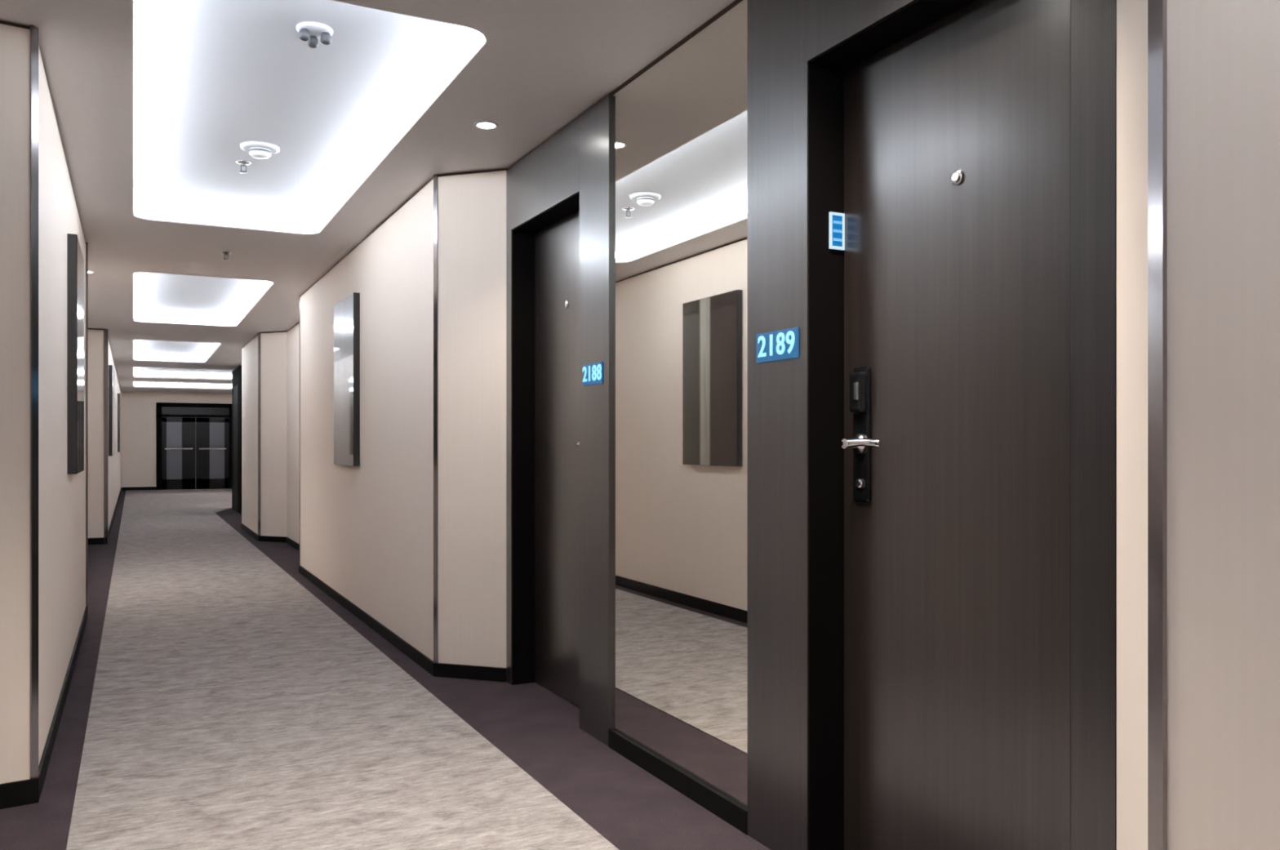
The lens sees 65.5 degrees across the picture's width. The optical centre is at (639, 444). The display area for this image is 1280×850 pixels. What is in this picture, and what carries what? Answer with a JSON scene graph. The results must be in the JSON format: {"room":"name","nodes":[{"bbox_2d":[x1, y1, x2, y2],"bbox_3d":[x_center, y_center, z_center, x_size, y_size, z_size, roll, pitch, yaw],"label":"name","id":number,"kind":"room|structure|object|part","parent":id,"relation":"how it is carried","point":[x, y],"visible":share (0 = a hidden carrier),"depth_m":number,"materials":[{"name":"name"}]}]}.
{"room":"hotel corridor","nodes":[
{"label":"hotel corridor","id":0,"kind":"room"},
{"bbox_2d":[0,23,120,783],"bbox_3d":[-7.164,-0.086,13.039,0.417,2.311,22.860,0,0,-27],"label":"wall","id":1,"kind":"structure","parent":0,"point":[61,495],"depth_m":3.18,"materials":[{"name":"beige paint"}]},
{"bbox_2d":[30,24,38,779],"bbox_3d":[-1.815,-0.092,2.983,0.006,2.324,0.024,0,0,18],"label":"trim","id":2,"kind":"structure","parent":1,"relation":"attached to","point":[33,30],"depth_m":2.98,"materials":[{"name":"silver metal"}]},
{"bbox_2d":[0,20,103,329],"bbox_3d":[-7.163,-1.248,13.046,0.385,0.014,22.848,0,0,-27],"label":"trim","id":3,"kind":"structure","parent":1,"relation":"attached to","point":[6,23],"depth_m":2.97,"materials":[{"name":"brown"}]},
{"bbox_2d":[0,487,121,808],"bbox_3d":[-7.104,1.034,13.064,0.308,0.072,22.870,0,0,-27],"label":"baseboard","id":4,"kind":"structure","parent":1,"relation":"attached to","point":[24,792],"depth_m":3.27,"materials":[{"name":"black wood"}]},
{"bbox_2d":[66,233,84,474],"bbox_3d":[-2.682,-0.405,4.734,0.039,1.070,0.670,0,0,-27],"label":"wall artwork","id":5,"kind":"object","parent":1,"relation":"attached to","point":[75,260],"visible":1,"depth_m":4.44,"materials":[{"name":"silver"}]},
{"bbox_3d":[-2.666,-0.405,4.742,0.003,1.066,0.666,0,0,-27],"label":"picture panel","id":6,"kind":"part","parent":5,"relation":"part of","materials":[{"name":"silver metal"}]},
{"bbox_2d":[85,242,88,617],"bbox_3d":[-3.433,-0.092,6.161,0.030,2.324,0.006,0,0,18],"label":"trim","id":7,"kind":"structure","parent":1,"relation":"attached to","point":[86,243],"depth_m":6.16,"materials":[{"name":"silver metal"}]},
{"bbox_2d":[103,328,107,544],"bbox_3d":[-5.770,-0.092,10.755,0.006,2.324,0.050,0,0,18],"label":"trim","id":8,"kind":"structure","parent":1,"relation":"attached to","point":[105,331],"depth_m":10.75,"materials":[{"name":"silver metal"}]},
{"bbox_2d":[108,364,113,456],"bbox_3d":[-6.385,-0.405,12.011,0.039,1.070,0.670,0,0,-27],"label":"wall artwork","id":9,"kind":"object","parent":1,"relation":"attached to","point":[110,366],"visible":0.93,"depth_m":11.71,"materials":[{"name":"silver"}]},
{"bbox_3d":[-6.369,-0.405,12.019,0.003,1.066,0.666,0,0,-27],"label":"picture panel","id":10,"kind":"part","parent":9,"relation":"part of","materials":[{"name":"silver metal"}]},
{"bbox_2d":[117,393,119,452],"bbox_3d":[-9.650,-0.405,18.427,0.039,1.070,0.670,0,0,-27],"label":"wall artwork","id":11,"kind":"object","parent":1,"relation":"attached to","point":[118,394],"visible":0.93,"depth_m":18.13,"materials":[{"name":"silver"}]},
{"bbox_2d":[120,391,231,487],"bbox_3d":[-11.136,-0.092,23.910,2.563,2.325,0.120,0,0,-27],"label":"wall","id":12,"kind":"structure","parent":0,"point":[138,409],"depth_m":23.53,"materials":[{"name":"beige paint"}]},
{"bbox_2d":[121,486,155,490],"bbox_3d":[-11.823,1.030,23.486,0.731,0.080,0.012,0,0,-27],"label":"baseboard","id":13,"kind":"structure","parent":12,"relation":"attached to","point":[133,487],"depth_m":23.48,"materials":[{"name":"black wood"}]},
{"bbox_2d":[155,402,231,489],"bbox_3d":[-10.738,0.030,24.056,1.720,2.080,0.140,0,0,-27],"label":"door","id":14,"kind":"structure","parent":12,"relation":"in","point":[193,448],"depth_m":24.03,"materials":[{"name":"black metal"}]},
{"bbox_3d":[-11.161,0.135,23.848,0.336,1.370,0.008,0,0,-27],"label":"glass pane","id":15,"kind":"part","parent":14,"relation":"part of","materials":[{"name":"grey glass"}]},
{"bbox_3d":[-10.745,-0.820,24.070,1.480,0.180,0.050,0,0,-27],"label":"transom panel","id":16,"kind":"part","parent":14,"relation":"part of","materials":[{"name":"black glass"}]},
{"bbox_3d":[-10.320,0.135,24.276,0.336,1.370,0.008,0,0,-27],"label":"glass pane","id":17,"kind":"part","parent":14,"relation":"part of","materials":[{"name":"grey glass"}]},
{"bbox_2d":[0,0,735,393],"bbox_3d":[-4.236,-1.270,10.860,4.700,0.030,30.000,0,0,-27],"label":"ceiling","id":18,"kind":"structure","parent":0,"point":[536,66],"depth_m":4.00,"materials":[{"name":"paint"}]},
{"bbox_2d":[133,339,218,360],"bbox_3d":[-6.337,-1.337,13.522,1.150,0.105,3.470,0,0,-27],"label":"cove","id":19,"kind":"object","parent":18,"relation":"attached to","point":[143,348],"visible":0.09,"depth_m":14.34,"materials":[{"name":"grey paint"}]},
{"bbox_2d":[133,381,231,387],"bbox_3d":[-9.585,-1.337,21.041,2.180,0.105,2.380,0,0,-27],"label":"cove","id":20,"kind":"object","parent":18,"relation":"attached to","point":[135,383],"visible":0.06,"depth_m":22.05,"materials":[{"name":"grey paint"}]},
{"bbox_2d":[133,366,233,377],"bbox_3d":[-7.528,-1.337,17.825,2.930,0.105,2.980,0,0,-27],"label":"cove","id":21,"kind":"object","parent":18,"relation":"attached to","point":[138,371],"visible":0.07,"depth_m":18.66,"materials":[{"name":"grey paint"}]},
{"bbox_2d":[133,272,271,323],"bbox_3d":[-3.981,-1.337,8.892,1.150,0.105,3.480,0,0,-27],"label":"cove","id":22,"kind":"object","parent":18,"relation":"attached to","point":[157,296],"visible":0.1,"depth_m":9.25,"materials":[{"name":"grey paint"}]},
{"bbox_2d":[220,250,231,260],"bbox_3d":[-2.691,-1.230,6.474,0.068,0.050,0.068,0,0,-27],"label":"sprinkler","id":23,"kind":"object","parent":18,"relation":"attached to","point":[225,252],"visible":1,"depth_m":6.46,"materials":[{"name":"silver metal"}]},
{"bbox_2d":[133,0,484,229],"bbox_3d":[-1.625,-1.337,4.273,1.160,0.105,3.470,0,0,-27],"label":"cove","id":24,"kind":"object","parent":18,"relation":"attached to","point":[211,77],"visible":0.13,"depth_m":3.94,"materials":[{"name":"grey paint"}]},
{"bbox_2d":[235,160,251,173],"bbox_3d":[-1.921,-1.345,4.823,0.068,0.050,0.068,0,0,-27],"label":"sprinkler","id":25,"kind":"object","parent":24,"relation":"attached to","point":[242,162],"visible":1,"depth_m":4.81,"materials":[{"name":"silver metal"}]},
{"bbox_2d":[240,141,279,159],"bbox_3d":[-1.747,-1.346,4.575,0.170,0.048,0.170,0,0,-27],"label":"smoke detector","id":26,"kind":"object","parent":24,"relation":"attached to","point":[256,149],"visible":1,"depth_m":4.54,"materials":[{"name":"grey paint"}]},
{"bbox_2d":[296,22,333,48],"bbox_3d":[-1.072,-1.347,3.280,0.116,0.046,0.116,0,0,-27],"label":"spotlight","id":27,"kind":"object","parent":24,"relation":"attached to","point":[310,32],"visible":1,"depth_m":3.26,"materials":[{"name":"grey paint"}]},
{"bbox_3d":[-1.072,-1.363,3.280,0.116,0.013,0.116,0,0,-27],"label":"plate","id":28,"kind":"part","parent":27,"relation":"part of","materials":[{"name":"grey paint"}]},
{"bbox_2d":[474,120,498,129],"bbox_3d":[-0.603,-1.252,3.903,0.096,0.006,0.096,0,0,-27],"label":"recessed light","id":29,"kind":"object","parent":18,"relation":"in","point":[486,125],"visible":1,"depth_m":3.89,"materials":[{"name":"white plastic"}]},
{"bbox_2d":[241,170,506,681],"bbox_3d":[-3.458,-0.086,9.957,0.376,2.311,12.316,0,0,-27],"label":"wall","id":30,"kind":"structure","parent":0,"point":[366,530],"depth_m":5.06,"materials":[{"name":"beige paint"}]},
{"bbox_2d":[257,332,260,535],"bbox_3d":[-4.239,-0.092,11.084,0.050,2.324,0.006,0,0,41],"label":"trim","id":31,"kind":"structure","parent":30,"relation":"attached to","point":[259,333],"depth_m":11.08,"materials":[{"name":"silver metal"}]},
{"bbox_2d":[299,295,301,564],"bbox_3d":[-2.855,-0.092,8.364,0.006,2.324,0.030,0,0,-4],"label":"trim","id":32,"kind":"structure","parent":30,"relation":"attached to","point":[300,295],"depth_m":8.35,"materials":[{"name":"silver metal"}]},
{"bbox_2d":[333,292,359,466],"bbox_3d":[-1.900,-0.405,6.439,0.039,1.070,0.670,0,0,-27],"label":"wall artwork","id":33,"kind":"object","parent":30,"relation":"attached to","point":[347,312],"visible":1,"depth_m":6.30,"materials":[{"name":"silver"}]},
{"bbox_2d":[240,522,506,681],"bbox_3d":[-3.514,1.039,9.924,0.267,0.062,12.323,0,0,-27],"label":"baseboard","id":34,"kind":"structure","parent":30,"relation":"attached to","point":[436,669],"depth_m":5.13,"materials":[{"name":"black wood"}]},
{"bbox_2d":[244,168,508,346],"bbox_3d":[-3.463,-1.248,9.959,0.344,0.014,12.308,0,0,-27],"label":"trim","id":35,"kind":"structure","parent":30,"relation":"attached to","point":[501,169],"depth_m":4.59,"materials":[{"name":"brown"}]},
{"bbox_2d":[433,173,438,662],"bbox_3d":[-0.947,-0.092,4.614,0.028,2.324,0.006,0,0,41],"label":"trim","id":36,"kind":"structure","parent":30,"relation":"attached to","point":[436,175],"depth_m":4.61,"materials":[{"name":"silver metal"}]},
{"bbox_2d":[0,488,770,849],"bbox_3d":[-4.236,1.120,10.860,4.700,0.100,30.000,0,0,-27],"label":"floor","id":37,"kind":"structure","parent":0,"point":[535,726],"depth_m":3.42,"materials":[{"name":"carpet"}]},
{"bbox_2d":[66,488,618,849],"bbox_3d":[-3.892,1.067,10.968,3.328,0.005,29.440,0,0,-27],"label":"carpet runner","id":38,"kind":"object","parent":37,"relation":"on","point":[232,708],"visible":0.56,"depth_m":3.66,"materials":[{"name":"grey carpet"}]},
{"bbox_2d":[608,0,747,834],"bbox_3d":[0.119,-0.085,3.145,0.065,2.309,0.893,0,0,-27],"label":"wall mirror","id":39,"kind":"object","parent":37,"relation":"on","point":[680,127],"depth_m":3.07,"materials":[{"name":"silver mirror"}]},
{"bbox_2d":[1116,0,1279,849],"bbox_3d":[1.727,-0.086,-0.271,0.341,2.311,4.350,0,0,-27],"label":"wall","id":40,"kind":"structure","parent":0,"point":[1223,56],"depth_m":1.30,"materials":[{"name":"beige paint"}]},
{"bbox_2d":[1147,0,1166,849],"bbox_3d":[0.708,-0.092,1.362,0.006,2.324,0.034,0,0,-4],"label":"trim","id":41,"kind":"structure","parent":40,"relation":"attached to","point":[1157,9],"depth_m":1.36,"materials":[{"name":"silver metal"}]},
{"bbox_3d":[0.291,-0.093,3.194,0.088,2.325,3.390,0,0,-27],"label":"wall","id":42,"kind":"structure","parent":0,"visible":0},
{"bbox_2d":[506,94,612,746],"bbox_3d":[-0.286,-0.086,4.049,0.160,2.311,1.087,0,0,-27],"label":"door","id":43,"kind":"structure","parent":42,"relation":"in","point":[559,194],"depth_m":4.18,"materials":[{"name":"dark wood"},{"name":"dark brushed steel"}]},
{"bbox_2d":[582,361,602,386],"bbox_3d":[-0.175,-0.260,3.647,0.007,0.078,0.170,0,0,-27],"label":"number sign","id":44,"kind":"object","parent":43,"relation":"attached to","point":[592,372],"visible":1,"depth_m":3.64,"materials":[{"name":"blue plastic"}]},
{"bbox_2d":[509,0,743,168],"bbox_3d":[0.152,-1.248,3.126,0.078,0.014,3.130,0,0,-27],"label":"trim","id":45,"kind":"structure","parent":42,"relation":"attached to","point":[735,2],"depth_m":3.16,"materials":[{"name":"brown"}]},
{"bbox_2d":[747,0,1116,849],"bbox_3d":[0.627,-0.086,2.257,0.160,2.311,1.150,0,0,-27],"label":"door","id":46,"kind":"structure","parent":42,"relation":"in","point":[932,473],"depth_m":2.25,"materials":[{"name":"brown wood"}]},
{"bbox_2d":[755,326,799,363],"bbox_3d":[0.357,-0.260,2.603,0.007,0.078,0.190,0,0,-27],"label":"number sign","id":47,"kind":"object","parent":46,"relation":"attached to","point":[780,344],"visible":1,"depth_m":2.59,"materials":[{"name":"blue plastic"}]},
{"bbox_3d":[0.499,-0.542,2.522,0.045,0.092,0.006,0,0,-27],"label":"service panel","id":48,"kind":"part","parent":46,"relation":"part of","materials":[{"name":"blue plastic"}]},
{"bbox_3d":[0.498,-0.542,2.523,0.037,0.082,0.004,0,0,-27],"label":"panel","id":49,"kind":"part","parent":46,"relation":"part of","materials":[{"name":"blue"}]},
{"bbox_3d":[0.542,-0.003,2.411,0.053,0.048,0.137,0,0,-27],"label":"lever handle","id":50,"kind":"part","parent":46,"relation":"part of","materials":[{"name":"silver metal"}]},
{"bbox_3d":[0.549,-0.026,2.464,0.010,0.332,0.062,0,0,-27],"label":"lock plate","id":51,"kind":"part","parent":46,"relation":"part of","materials":[{"name":"black metal"}]},
{"bbox_3d":[-7.879,-0.085,20.832,1.788,2.311,8.320,0,0,-27],"label":"wall","id":52,"kind":"structure","parent":0,"visible":0},
{"bbox_2d":[231,364,241,513],"bbox_3d":[-6.488,-0.086,16.166,0.146,2.311,1.500,0,0,-27],"label":"door","id":53,"kind":"structure","parent":52,"relation":"in","point":[237,373],"depth_m":15.92,"materials":[{"name":"black laminate"}]}
]}

